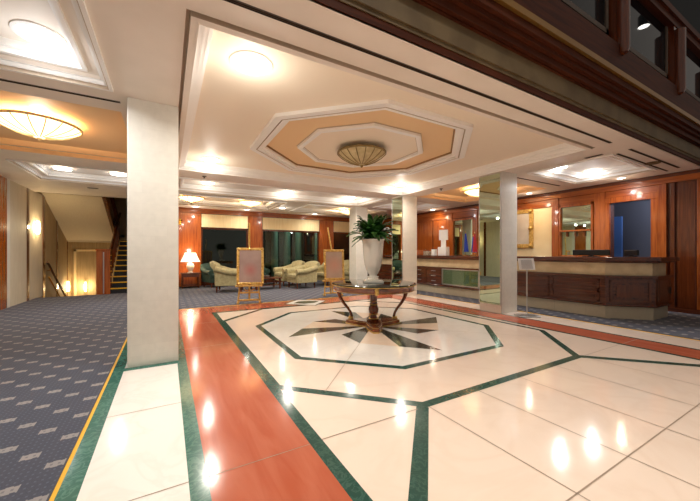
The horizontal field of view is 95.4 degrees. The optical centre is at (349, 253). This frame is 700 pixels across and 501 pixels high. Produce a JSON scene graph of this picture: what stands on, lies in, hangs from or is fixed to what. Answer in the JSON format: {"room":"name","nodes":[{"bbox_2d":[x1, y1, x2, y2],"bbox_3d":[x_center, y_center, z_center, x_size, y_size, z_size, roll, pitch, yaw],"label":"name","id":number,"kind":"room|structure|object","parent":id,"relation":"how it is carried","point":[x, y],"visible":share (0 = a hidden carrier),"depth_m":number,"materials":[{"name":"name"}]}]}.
{"room":"lobby","nodes":[
{"label":"lobby","id":0,"kind":"room"},
{"bbox_2d":[0,175,70,309],"bbox_3d":[-5.917,-0.134,3.785,0.205,7.055,19.601,0,0,-30],"label":"wall","id":1,"kind":"structure","parent":0,"point":[24,253],"depth_m":8.34,"materials":[{"name":"beige paint"}]},
{"bbox_2d":[35,221,39,233],"bbox_3d":[-8.681,-0.714,8.855,0.110,0.357,0.089,0,0,-30],"label":"wall sconce","id":2,"kind":"object","parent":1,"relation":"attached to","point":[37,225],"visible":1,"depth_m":8.83,"materials":[{"name":"white glass"}]},
{"bbox_2d":[46,261,65,296],"bbox_3d":[-9.719,1.365,10.691,0.110,2.248,2.889,0,0,-30],"label":"stair handrail","id":3,"kind":"object","parent":1,"relation":"attached to","point":[47,262],"visible":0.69,"depth_m":10.11,"materials":[{"name":"brown wood"}]},
{"bbox_2d":[66,281,69,291],"bbox_3d":[-10.220,1.206,11.534,0.110,0.357,0.089,0,0,-30],"label":"wall sconce","id":4,"kind":"object","parent":1,"relation":"attached to","point":[68,283],"visible":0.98,"depth_m":11.52,"materials":[{"name":"white glass"}]},
{"bbox_2d":[71,198,126,295],"bbox_3d":[-9.381,-0.134,12.974,3.349,7.055,0.214,0,0,-30],"label":"wall","id":5,"kind":"structure","parent":0,"point":[83,254],"depth_m":12.43,"materials":[{"name":"beige paint"}]},
{"bbox_2d":[179,207,348,286],"bbox_3d":[-2.668,-0.223,13.971,9.823,3.126,0.348,0,0,-30],"label":"wall","id":6,"kind":"structure","parent":0,"point":[190,227],"depth_m":12.48,"materials":[{"name":"brown wood"}]},
{"bbox_2d":[201,226,247,283],"bbox_3d":[-4.962,0.080,12.659,1.750,2.232,0.071,0,0,-30],"label":"window","id":7,"kind":"structure","parent":6,"relation":"in","point":[214,228],"depth_m":12.52,"materials":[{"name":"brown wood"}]},
{"bbox_2d":[202,214,247,228],"bbox_3d":[-4.917,-1.250,12.579,1.715,0.500,0.040,0,0,-30],"label":"window blind","id":8,"kind":"object","parent":6,"relation":"attached to","point":[208,220],"visible":1,"depth_m":12.56,"materials":[{"name":"beige fabric"}]},
{"bbox_2d":[262,228,318,281],"bbox_3d":[-2.577,0.080,14.028,2.608,2.232,0.071,0,0,-30],"label":"window","id":9,"kind":"structure","parent":6,"relation":"in","point":[317,232],"depth_m":14.12,"materials":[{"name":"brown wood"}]},
{"bbox_2d":[263,217,318,230],"bbox_3d":[-2.531,-1.250,13.949,2.572,0.500,0.040,0,0,-30],"label":"window blind","id":10,"kind":"object","parent":6,"relation":"attached to","point":[268,223],"visible":1,"depth_m":13.90,"materials":[{"name":"beige fabric"}]},
{"bbox_2d":[334,221,348,231],"bbox_3d":[0.233,-1.250,15.536,2.304,0.500,0.040,0,0,-30],"label":"window blind","id":11,"kind":"object","parent":6,"relation":"attached to","point":[338,226],"visible":0.36,"depth_m":15.16,"materials":[{"name":"beige fabric"}]},
{"bbox_2d":[0,0,699,217],"bbox_3d":[-1.180,-1.788,8.287,12.904,0.237,11.600,0,0,-30],"label":"ceiling","id":12,"kind":"structure","parent":0,"point":[278,131],"depth_m":4.13,"materials":[{"name":"paint"}]},
{"bbox_2d":[9,19,66,48],"bbox_3d":[-2.627,-1.839,2.693,0.348,0.020,0.348,0,0,-30],"label":"recessed light","id":13,"kind":"object","parent":12,"relation":"in","point":[33,32],"visible":1,"depth_m":2.67,"materials":[{"name":"white glass"}]},
{"bbox_2d":[0,109,82,140],"bbox_3d":[-4.311,-1.710,4.424,0.929,0.312,0.929,0,0,-30],"label":"lamp","id":14,"kind":"object","parent":12,"relation":"attached to","point":[40,127],"visible":1,"depth_m":4.24,"materials":[{"name":"beige glass"}]},
{"bbox_2d":[0,78,120,103],"bbox_3d":[-3.431,-1.693,3.096,1.956,0.008,0.041,0,0,-30],"label":"ceiling vent","id":15,"kind":"object","parent":12,"relation":"in","point":[5,80],"visible":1,"depth_m":3.31,"materials":[{"name":"brown metal"}]},
{"bbox_2d":[51,166,73,170],"bbox_3d":[-6.239,-1.830,6.921,0.366,0.020,0.366,0,0,-30],"label":"recessed light","id":16,"kind":"object","parent":12,"relation":"in","point":[53,167],"visible":1,"depth_m":6.88,"materials":[{"name":"white"}]},
{"bbox_2d":[108,172,126,176],"bbox_3d":[-5.388,-1.830,7.410,0.366,0.020,0.366,0,0,-30],"label":"recessed light","id":17,"kind":"object","parent":12,"relation":"in","point":[110,173],"visible":0.96,"depth_m":7.39,"materials":[{"name":"white glass"}]},
{"bbox_2d":[179,195,204,203],"bbox_3d":[-5.022,-1.701,10.091,0.780,0.295,0.780,0,0,-30],"label":"lamp","id":18,"kind":"object","parent":12,"relation":"attached to","point":[187,198],"visible":0.92,"depth_m":9.90,"materials":[{"name":"beige glass"}]},
{"bbox_2d":[201,182,214,184],"bbox_3d":[-3.723,-1.830,8.366,0.330,0.020,0.330,0,0,-30],"label":"recessed light","id":19,"kind":"object","parent":12,"relation":"in","point":[205,183],"visible":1,"depth_m":8.35,"materials":[{"name":"white glass"}]},
{"bbox_2d":[201,156,220,161],"bbox_3d":[-2.729,-1.839,6.259,0.366,0.020,0.366,0,0,-30],"label":"recessed light","id":20,"kind":"object","parent":12,"relation":"in","point":[205,158],"visible":1,"depth_m":6.24,"materials":[{"name":"white"}]},
{"bbox_2d":[239,200,261,207],"bbox_3d":[-3.434,-1.701,11.003,0.780,0.295,0.780,0,0,-30],"label":"lamp","id":21,"kind":"object","parent":12,"relation":"attached to","point":[249,203],"visible":0.98,"depth_m":10.80,"materials":[{"name":"beige glass"}]},
{"bbox_2d":[230,50,272,75],"bbox_3d":[-0.959,-1.839,3.105,0.402,0.020,0.402,0,0,-30],"label":"recessed light","id":22,"kind":"object","parent":12,"relation":"in","point":[252,63],"visible":1,"depth_m":3.08,"materials":[{"name":"white"}]},
{"bbox_2d":[339,208,349,214],"bbox_3d":[-0.083,-1.701,13.236,0.780,0.295,0.780,0,0,-30],"label":"lamp","id":23,"kind":"object","parent":12,"relation":"attached to","point":[343,211],"visible":0.62,"depth_m":13.02,"materials":[{"name":"beige glass"}]},
{"bbox_2d":[337,144,386,167],"bbox_3d":[0.212,-1.717,5.765,0.892,0.348,0.892,0,0,-30],"label":"lamp","id":24,"kind":"object","parent":12,"relation":"attached to","point":[361,155],"visible":1,"depth_m":5.53,"materials":[{"name":"beige glass"}]},
{"bbox_2d":[394,183,407,185],"bbox_3d":[1.367,-1.839,8.559,0.366,0.020,0.366,0,0,-30],"label":"recessed light","id":25,"kind":"object","parent":12,"relation":"in","point":[396,184],"visible":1,"depth_m":8.52,"materials":[{"name":"white"}]},
{"bbox_2d":[224,0,611,142],"bbox_3d":[1.559,-1.693,3.490,5.644,0.008,0.041,0,0,-30],"label":"ceiling vent","id":26,"kind":"object","parent":12,"relation":"in","point":[235,2],"visible":1,"depth_m":2.76,"materials":[{"name":"brown metal"}]},
{"bbox_2d":[464,187,478,196],"bbox_3d":[3.736,-1.710,9.096,0.929,0.312,0.929,0,0,-30],"label":"lamp","id":27,"kind":"object","parent":12,"relation":"attached to","point":[474,192],"visible":0.39,"depth_m":8.95,"materials":[{"name":"beige glass"}]},
{"bbox_2d":[309,0,699,165],"bbox_3d":[3.037,-2.177,3.901,15.851,0.960,0.241,0,0,-30],"label":"fascia","id":28,"kind":"object","parent":12,"relation":"attached to","point":[545,49],"visible":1,"depth_m":3.36,"materials":[{"name":"brown wood"}]},
{"bbox_2d":[608,0,629,55],"bbox_3d":[3.443,-3.097,4.155,0.232,1.128,0.330,0,0,-30],"label":"pilaster","id":29,"kind":"object","parent":28,"relation":"on","point":[619,10],"visible":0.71,"depth_m":4.03,"materials":[{"name":"brown wood"}]},
{"bbox_2d":[629,0,699,78],"bbox_3d":[2.991,-4.573,3.983,15.851,3.535,0.357,0,0,-30],"label":"window","id":30,"kind":"structure","parent":28,"relation":"on","point":[648,35],"depth_m":4.92,"materials":[{"name":"brown glass"}]},
{"bbox_2d":[560,0,608,34],"bbox_3d":[2.533,-3.279,3.668,1.777,0.947,0.054,0,0,-30],"label":"window","id":31,"kind":"structure","parent":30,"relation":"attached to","point":[596,12],"depth_m":3.93,"materials":[{"name":"brown"}]},
{"bbox_2d":[685,47,699,101],"bbox_3d":[6.111,-3.279,5.723,1.777,0.947,0.054,0,0,-30],"label":"window","id":32,"kind":"structure","parent":30,"relation":"attached to","point":[692,61],"depth_m":5.75,"materials":[{"name":"brown"}]},
{"bbox_2d":[668,26,685,94],"bbox_3d":[5.232,-3.097,5.182,0.232,1.128,0.330,0,0,-30],"label":"pilaster","id":33,"kind":"object","parent":28,"relation":"on","point":[676,36],"visible":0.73,"depth_m":5.07,"materials":[{"name":"brown wood"}]},
{"bbox_2d":[517,177,559,185],"bbox_3d":[4.465,-1.693,7.558,1.875,0.008,0.041,0,0,-30],"label":"ceiling vent","id":34,"kind":"object","parent":12,"relation":"in","point":[517,177],"visible":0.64,"depth_m":7.52,"materials":[{"name":"brown"}]},
{"bbox_2d":[583,169,601,172],"bbox_3d":[5.429,-1.830,7.133,0.330,0.020,0.330,0,0,-30],"label":"recessed light","id":35,"kind":"object","parent":12,"relation":"in","point":[592,170],"visible":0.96,"depth_m":7.06,"materials":[{"name":"white"}]},
{"bbox_2d":[617,153,667,170],"bbox_3d":[5.556,-1.693,6.007,2.313,0.008,0.034,0,0,-30],"label":"ceiling vent","id":36,"kind":"object","parent":12,"relation":"in","point":[618,153],"visible":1,"depth_m":5.87,"materials":[{"name":"brown"}]},
{"bbox_2d":[644,161,660,164],"bbox_3d":[5.680,-1.687,5.980,0.232,0.018,0.232,0,0,-30],"label":"ceiling vent","id":37,"kind":"object","parent":12,"relation":"in","point":[653,162],"visible":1,"depth_m":5.96,"materials":[{"name":"brown metal"}]},
{"bbox_2d":[628,149,679,167],"bbox_3d":[5.540,-1.693,5.756,2.268,0.008,0.041,0,0,-30],"label":"ceiling vent","id":38,"kind":"object","parent":12,"relation":"in","point":[633,150],"visible":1,"depth_m":5.66,"materials":[{"name":"brown metal"}]},
{"bbox_2d":[0,279,699,500],"bbox_3d":[0.245,1.247,5.804,12.547,0.007,16.967,0,0,-30],"label":"floor","id":39,"kind":"structure","parent":0,"point":[58,354],"depth_m":3.91,"materials":[{"name":"blue carpet"}]},
{"bbox_2d":[111,235,126,293],"bbox_3d":[-8.457,0.268,11.275,2.902,1.965,3.724,0,0,-30],"label":"staircase","id":40,"kind":"structure","parent":39,"relation":"on","point":[119,284],"depth_m":10.54,"materials":[{"name":"black carpet"}]},
{"bbox_2d":[42,193,112,242],"bbox_3d":[-9.058,-1.286,10.889,1.473,1.715,3.795,0,0,-30],"label":"soffit","id":41,"kind":"structure","parent":40,"relation":"attached to","point":[80,218],"depth_m":10.62,"materials":[{"name":"beige paint"}]},
{"bbox_2d":[95,197,120,294],"bbox_3d":[-8.252,-0.824,11.017,0.375,4.148,3.253,0,0,-30],"label":"balustrade","id":42,"kind":"object","parent":40,"relation":"on","point":[105,258],"visible":0.83,"depth_m":9.76,"materials":[{"name":"brown wood"}]},
{"bbox_2d":[180,272,200,288],"bbox_3d":[-5.768,0.971,11.516,0.643,0.545,0.536,0,0,-30],"label":"side table","id":43,"kind":"object","parent":39,"relation":"on","point":[183,274],"visible":1,"depth_m":11.39,"materials":[{"name":"brown wood"}]},
{"bbox_2d":[181,253,199,272],"bbox_3d":[-5.768,0.340,11.516,0.643,0.714,0.643,0,0,-30],"label":"table lamp","id":44,"kind":"object","parent":43,"relation":"on","point":[188,257],"visible":1,"depth_m":11.37,"materials":[{"name":"white fabric"}]},
{"bbox_2d":[181,284,199,285],"bbox_3d":[-5.768,1.140,11.516,0.572,0.027,0.464,0,0,-30],"label":"shelf","id":45,"kind":"object","parent":43,"relation":"attached to","point":[181,284],"depth_m":11.47,"materials":[{"name":"brown wood"}]},
{"bbox_2d":[200,263,227,287],"bbox_3d":[-5.036,0.805,11.883,0.938,0.875,0.866,0,0,43],"label":"armchair","id":46,"kind":"object","parent":39,"relation":"on","point":[207,274],"visible":0.57,"depth_m":11.59,"materials":[{"name":"green fabric"}]},
{"bbox_2d":[210,261,242,292],"bbox_3d":[-3.985,0.744,10.393,1.069,0.998,0.988,0,0,-15],"label":"armchair","id":47,"kind":"object","parent":39,"relation":"on","point":[224,276],"visible":0.66,"depth_m":9.97,"materials":[{"name":"beige fabric"}]},
{"bbox_2d":[235,223,262,303],"bbox_3d":[-2.546,0.240,8.059,0.643,2.014,0.484,0,0,-16],"label":"easel","id":48,"kind":"object","parent":39,"relation":"on","point":[239,286],"visible":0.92,"depth_m":7.92,"materials":[{"name":"brown wood"}]},
{"bbox_2d":[237,248,263,284],"bbox_3d":[-2.473,0.322,7.912,0.649,0.928,0.184,0,0,-16],"label":"framed picture","id":49,"kind":"object","parent":48,"relation":"on","point":[250,261],"visible":1,"depth_m":7.92},
{"bbox_2d":[250,276,281,289],"bbox_3d":[-2.964,1.042,11.170,0.982,0.402,0.625,0,0,-38],"label":"coffee table","id":50,"kind":"object","parent":39,"relation":"on","point":[269,277],"visible":0.53,"depth_m":11.13,"materials":[{"name":"brown wood"}]},
{"bbox_2d":[263,283,278,285],"bbox_3d":[-2.964,1.105,11.170,0.857,0.027,0.500,0,0,-38],"label":"shelf","id":51,"kind":"object","parent":50,"relation":"attached to","point":[268,284],"depth_m":11.11,"materials":[{"name":"brown wood"}]},
{"bbox_2d":[264,267,269,283],"bbox_3d":[-3.767,0.805,12.738,0.866,0.875,0.938,0,0,-36],"label":"armchair","id":52,"kind":"object","parent":39,"relation":"on","point":[266,271],"visible":0.19,"depth_m":12.58,"materials":[{"name":"green fabric"}]},
{"bbox_2d":[273,260,304,285],"bbox_3d":[-2.349,0.762,12.437,1.031,0.963,0.953,0,0,-38],"label":"armchair","id":53,"kind":"object","parent":39,"relation":"on","point":[278,271],"visible":0.57,"depth_m":12.37,"materials":[{"name":"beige fabric"}]},
{"bbox_2d":[275,272,281,276],"bbox_3d":[-2.484,0.811,12.332,0.688,0.157,0.589,0,0,-38],"label":"seat cushion","id":54,"kind":"object","parent":53,"relation":"on","point":[279,274],"depth_m":12.09,"materials":[{"name":"beige fabric"}]},
{"bbox_2d":[285,261,319,288],"bbox_3d":[-1.686,0.762,11.552,1.031,0.963,0.953,0,0,-38],"label":"armchair","id":55,"kind":"object","parent":39,"relation":"on","point":[307,273],"visible":0.98,"depth_m":11.29,"materials":[{"name":"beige fabric"}]},
{"bbox_2d":[287,273,295,278],"bbox_3d":[-1.821,0.811,11.446,0.688,0.157,0.589,0,0,-38],"label":"seat cushion","id":56,"kind":"object","parent":55,"relation":"on","point":[289,275],"depth_m":11.27,"materials":[{"name":"beige fabric"}]},
{"bbox_2d":[317,262,327,285],"bbox_3d":[-0.921,0.770,12.628,0.936,0.945,1.013,0,0,30],"label":"armchair","id":57,"kind":"object","parent":39,"relation":"on","point":[320,273],"visible":0.27,"depth_m":12.27,"materials":[{"name":"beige fabric"}]},
{"bbox_2d":[317,272,323,276],"bbox_3d":[-1.006,0.819,12.482,0.579,0.154,0.675,0,0,30],"label":"seat cushion","id":58,"kind":"object","parent":57,"relation":"on","point":[319,274],"depth_m":12.19,"materials":[{"name":"beige fabric"}]},
{"bbox_2d":[322,227,342,295],"bbox_3d":[-0.535,0.238,9.471,0.643,2.016,0.484,0,0,-16],"label":"easel","id":59,"kind":"object","parent":39,"relation":"on","point":[325,281],"visible":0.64,"depth_m":9.30,"materials":[{"name":"brown wood"}]},
{"bbox_2d":[323,249,344,279],"bbox_3d":[-0.462,0.335,9.322,0.614,0.902,0.181,0,0,-16],"label":"framed picture","id":60,"kind":"object","parent":59,"relation":"on","point":[333,259],"visible":1,"depth_m":9.32},
{"bbox_2d":[326,252,342,277],"bbox_3d":[-0.466,0.338,9.338,0.482,0.768,0.021,0,-7,-16],"label":"print","id":61,"kind":"object","parent":60,"relation":"attached to","point":[334,260],"depth_m":9.33},
{"bbox_2d":[344,260,348,278],"bbox_3d":[-0.116,0.762,13.459,0.953,0.963,1.031,0,0,20],"label":"armchair","id":62,"kind":"object","parent":39,"relation":"on","point":[346,262],"visible":0.07,"depth_m":13.71,"materials":[{"name":"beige fabric"}]},
{"bbox_2d":[349,207,367,279],"bbox_3d":[0.316,-0.223,12.003,0.500,2.947,0.500,0,0,-30],"label":"pillar","id":63,"kind":"structure","parent":39,"relation":"on","point":[357,269],"depth_m":11.80,"materials":[{"name":"paint"}]},
{"bbox_2d":[368,255,679,319],"bbox_3d":[3.507,0.658,9.871,1.554,1.170,9.234,0,0,-30],"label":"reception desk","id":64,"kind":"object","parent":39,"relation":"on","point":[639,288],"visible":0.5,"depth_m":6.49,"materials":[{"name":"brown wood"}]},
{"bbox_2d":[417,250,428,254],"bbox_3d":[2.508,-0.016,10.965,0.232,0.179,0.393,0,0,-30],"label":"wooden box","id":65,"kind":"object","parent":64,"relation":"on","point":[419,252],"visible":0.39,"depth_m":10.90,"materials":[{"name":"orange wood"}]},
{"bbox_2d":[423,251,430,254],"bbox_3d":[2.570,0.002,10.589,0.107,0.143,0.268,0,0,-30],"label":"box","id":66,"kind":"object","parent":64,"relation":"on","point":[424,252],"visible":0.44,"depth_m":10.53,"materials":[{"name":"beige"}]},
{"bbox_2d":[431,249,436,254],"bbox_3d":[2.725,-0.025,10.318,0.107,0.196,0.143,0,0,-30],"label":"box","id":67,"kind":"object","parent":64,"relation":"on","point":[433,251],"visible":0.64,"depth_m":10.27,"materials":[{"name":"white paper"}]},
{"bbox_2d":[438,230,448,255],"bbox_3d":[2.925,-0.329,9.969,0.179,0.804,0.304,0,0,-41],"label":"display stand","id":68,"kind":"object","parent":64,"relation":"on","point":[443,250],"visible":1,"depth_m":9.92,"materials":[{"name":"white paper"}]},
{"bbox_2d":[463,231,468,255],"bbox_3d":[3.354,-0.284,9.230,0.172,0.714,0.158,0,0,26],"label":"table flag","id":69,"kind":"object","parent":64,"relation":"on","point":[466,249],"visible":1,"depth_m":9.19,"materials":[{"name":"blue fabric"}]},
{"bbox_2d":[471,232,477,255],"bbox_3d":[3.486,-0.266,8.931,0.179,0.679,0.161,0,0,27],"label":"table flag","id":70,"kind":"object","parent":64,"relation":"on","point":[474,237],"visible":1,"depth_m":8.88,"materials":[{"name":"red fabric"}]},
{"bbox_2d":[382,255,679,262],"bbox_3d":[3.507,0.129,9.871,1.554,0.112,9.234,0,0,-30],"label":"countertop","id":71,"kind":"structure","parent":64,"relation":"on","point":[536,258],"depth_m":6.38,"materials":[{"name":"brown wood"}]},
{"bbox_2d":[573,250,609,256],"bbox_3d":[4.973,0.002,6.583,0.125,0.143,0.661,0,0,-30],"label":"monitor","id":72,"kind":"object","parent":64,"relation":"on","point":[590,253],"visible":1,"depth_m":6.54,"materials":[{"name":"black plastic"}]},
{"bbox_2d":[624,250,638,256],"bbox_3d":[5.527,0.006,6.263,0.125,0.134,0.322,0,0,5],"label":"monitor","id":73,"kind":"object","parent":64,"relation":"on","point":[627,253],"visible":1,"depth_m":6.23,"materials":[{"name":"black plastic"}]},
{"bbox_2d":[49,294,699,500],"bbox_3d":[0.317,1.315,5.949,13.172,0.138,17.146,0,0,-30],"label":"floor","id":74,"kind":"structure","parent":0,"point":[454,400],"depth_m":2.47,"materials":[{"name":"beige tile"}]},
{"bbox_2d":[127,97,178,367],"bbox_3d":[-2.325,-0.223,3.788,0.491,2.947,0.491,0,0,-30],"label":"pillar","id":75,"kind":"structure","parent":74,"relation":"on","point":[152,127],"depth_m":3.56,"materials":[{"name":"paint"}]},
{"bbox_2d":[332,279,416,333],"bbox_3d":[0.405,0.872,5.469,1.440,0.750,1.453,0,0,0],"label":"table","id":76,"kind":"object","parent":74,"relation":"on","point":[374,324],"visible":0.98,"depth_m":5.22,"materials":[{"name":"brown wood"}]},
{"bbox_2d":[362,239,384,282],"bbox_3d":[0.396,0.129,5.479,0.396,0.732,0.396,0,0,0],"label":"urn","id":77,"kind":"object","parent":76,"relation":"on","point":[372,248],"visible":0.98,"depth_m":5.35,"materials":[{"name":"white ceramic"}]},
{"bbox_2d":[346,213,398,246],"bbox_3d":[0.405,-0.400,5.467,0.977,0.605,0.880,0,0,-30],"label":"potted palm","id":78,"kind":"object","parent":77,"relation":"in","point":[373,228],"visible":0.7,"depth_m":5.34,"materials":[{"name":"green plant"}]},
{"bbox_2d":[393,195,416,295],"bbox_3d":[1.652,-0.223,9.640,0.536,2.947,0.500,0,0,-30],"label":"pillar","id":79,"kind":"structure","parent":74,"relation":"on","point":[409,202],"depth_m":9.43,"materials":[{"name":"paint"}]},
{"bbox_2d":[392,196,402,279],"bbox_3d":[1.409,-0.290,9.500,0.021,2.724,0.500,0,0,-30],"label":"mirror","id":80,"kind":"object","parent":79,"relation":"attached to","point":[397,203],"visible":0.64,"depth_m":9.48,"materials":[{"name":"clear glass"}]},
{"bbox_2d":[480,171,516,313],"bbox_3d":[3.215,-0.223,6.918,0.536,2.947,0.527,0,0,-30],"label":"pillar","id":81,"kind":"structure","parent":74,"relation":"on","point":[508,180],"depth_m":6.69,"materials":[{"name":"paint"}]},
{"bbox_2d":[479,173,500,304],"bbox_3d":[2.972,-0.290,6.778,0.021,2.724,0.527,0,0,-30],"label":"mirror","id":82,"kind":"object","parent":81,"relation":"attached to","point":[489,186],"visible":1,"depth_m":6.76,"materials":[{"name":"clear glass"}]},
{"bbox_2d":[514,258,540,317],"bbox_3d":[3.508,0.676,6.319,0.393,1.143,0.286,0,0,2],"label":"sign stand","id":83,"kind":"object","parent":74,"relation":"on","point":[526,264],"visible":1,"depth_m":6.31,"materials":[{"name":"silver metal"}]},
{"bbox_2d":[521,261,531,264],"bbox_3d":[3.508,0.217,6.324,0.214,0.166,0.053,0,0,2],"label":"print","id":84,"kind":"object","parent":83,"relation":"attached to","point":[522,262],"depth_m":6.33,"materials":[{"name":"grey paper"}]},
{"bbox_2d":[382,169,699,309],"bbox_3d":[5.664,-0.268,9.019,0.304,3.215,17.146,0,0,-30],"label":"wall","id":85,"kind":"structure","parent":0,"point":[678,193],"depth_m":7.49,"materials":[{"name":"brown wood"}]},
{"bbox_2d":[452,217,473,255],"bbox_3d":[4.112,-0.455,11.588,0.080,1.625,0.964,0,0,-30],"label":"mirror","id":86,"kind":"object","parent":85,"relation":"attached to","point":[459,226],"visible":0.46,"depth_m":11.67,"materials":[{"name":"silver"}]},
{"bbox_2d":[517,208,533,247],"bbox_3d":[5.070,-0.732,9.862,0.131,1.191,1.191,0,0,-30],"label":"framed picture","id":87,"kind":"object","parent":85,"relation":"attached to","point":[525,218],"visible":0.38,"depth_m":9.55},
{"bbox_2d":[517,213,528,243],"bbox_3d":[5.091,-0.732,9.874,0.021,0.911,0.929,0,0,-30],"label":"print","id":88,"kind":"object","parent":87,"relation":"attached to","point":[522,218],"depth_m":9.62},
{"bbox_2d":[559,201,593,256],"bbox_3d":[5.912,-0.598,8.373,0.161,1.411,0.813,0,0,-30],"label":"mirror","id":89,"kind":"object","parent":85,"relation":"attached to","point":[576,221],"visible":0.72,"depth_m":8.39,"materials":[{"name":"orange mirror"}]},
{"bbox_2d":[559,229,590,231],"bbox_3d":[5.900,-0.589,8.367,0.134,0.045,0.706,0,0,-30],"label":"shelf","id":90,"kind":"object","parent":89,"relation":"attached to","point":[560,230],"depth_m":8.34,"materials":[{"name":"orange wood"}]},
{"bbox_2d":[605,192,656,256],"bbox_3d":[6.517,-0.045,7.408,0.071,2.590,0.964,0,0,-30],"label":"door frame","id":91,"kind":"structure","parent":85,"relation":"in","point":[653,196],"depth_m":7.28,"materials":[{"name":"orange wood"}]},
{"bbox_2d":[668,306,699,314],"bbox_3d":[5.659,1.197,8.913,0.062,0.107,16.967,0,0,-30],"label":"baseboard","id":92,"kind":"structure","parent":85,"relation":"attached to","point":[672,309],"depth_m":6.61,"materials":[{"name":"brown wood"}]},
{"bbox_2d":[614,200,650,256],"bbox_3d":[7.083,-0.223,8.289,1.429,3.126,3.572,0,0,-30],"label":"wall","id":93,"kind":"structure","parent":0,"point":[636,215],"depth_m":8.53,"materials":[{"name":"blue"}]},
{"bbox_3d":[7.005,1.295,8.244,1.607,0.089,3.572,0,0,-30],"label":"floor","id":94,"kind":"structure","parent":0,"visible":0},
{"bbox_2d":[614,216,622,256],"bbox_3d":[7.207,0.125,8.566,0.045,2.215,0.179,0,0,-30],"label":"banner","id":95,"kind":"object","parent":94,"relation":"on","point":[618,221],"visible":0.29,"depth_m":8.54,"materials":[{"name":"blue fabric"}]},
{"label":"outside","id":96,"kind":"structure","parent":0,"visible":0},
{"bbox_2d":[201,215,348,275],"bbox_3d":[-3.279,-0.670,16.112,10.180,4.197,3.974,0,0,-30],"label":"wall","id":97,"kind":"structure","parent":96,"point":[219,246],"depth_m":16.87,"materials":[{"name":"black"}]},
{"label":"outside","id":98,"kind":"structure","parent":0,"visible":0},
{"bbox_3d":[-3.279,1.384,16.112,10.180,0.089,3.974,0,0,-30],"label":"floor","id":99,"kind":"structure","parent":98,"visible":0},
{"bbox_2d":[271,231,277,275],"bbox_3d":[-3.649,-0.670,15.411,0.429,4.019,0.429,0,0,-30],"label":"column","id":100,"kind":"structure","parent":99,"relation":"on","point":[274,235],"depth_m":15.27,"materials":[{"name":"green"}]},
{"bbox_2d":[284,232,289,265],"bbox_3d":[-3.107,-0.670,15.722,0.429,4.019,0.429,0,0,-30],"label":"column","id":101,"kind":"structure","parent":99,"relation":"on","point":[286,234],"depth_m":15.57,"materials":[{"name":"green paint"}]},
{"bbox_2d":[295,232,301,260],"bbox_3d":[-2.603,-0.670,16.011,0.429,4.019,0.429,0,0,-30],"label":"column","id":102,"kind":"structure","parent":99,"relation":"on","point":[297,234],"depth_m":15.87,"materials":[{"name":"green"}]},
{"bbox_2d":[315,233,316,260],"bbox_3d":[-1.674,-0.670,16.544,0.429,4.019,0.429,0,0,-30],"label":"column","id":103,"kind":"structure","parent":99,"relation":"on","point":[315,233],"depth_m":16.41,"materials":[{"name":"green"}]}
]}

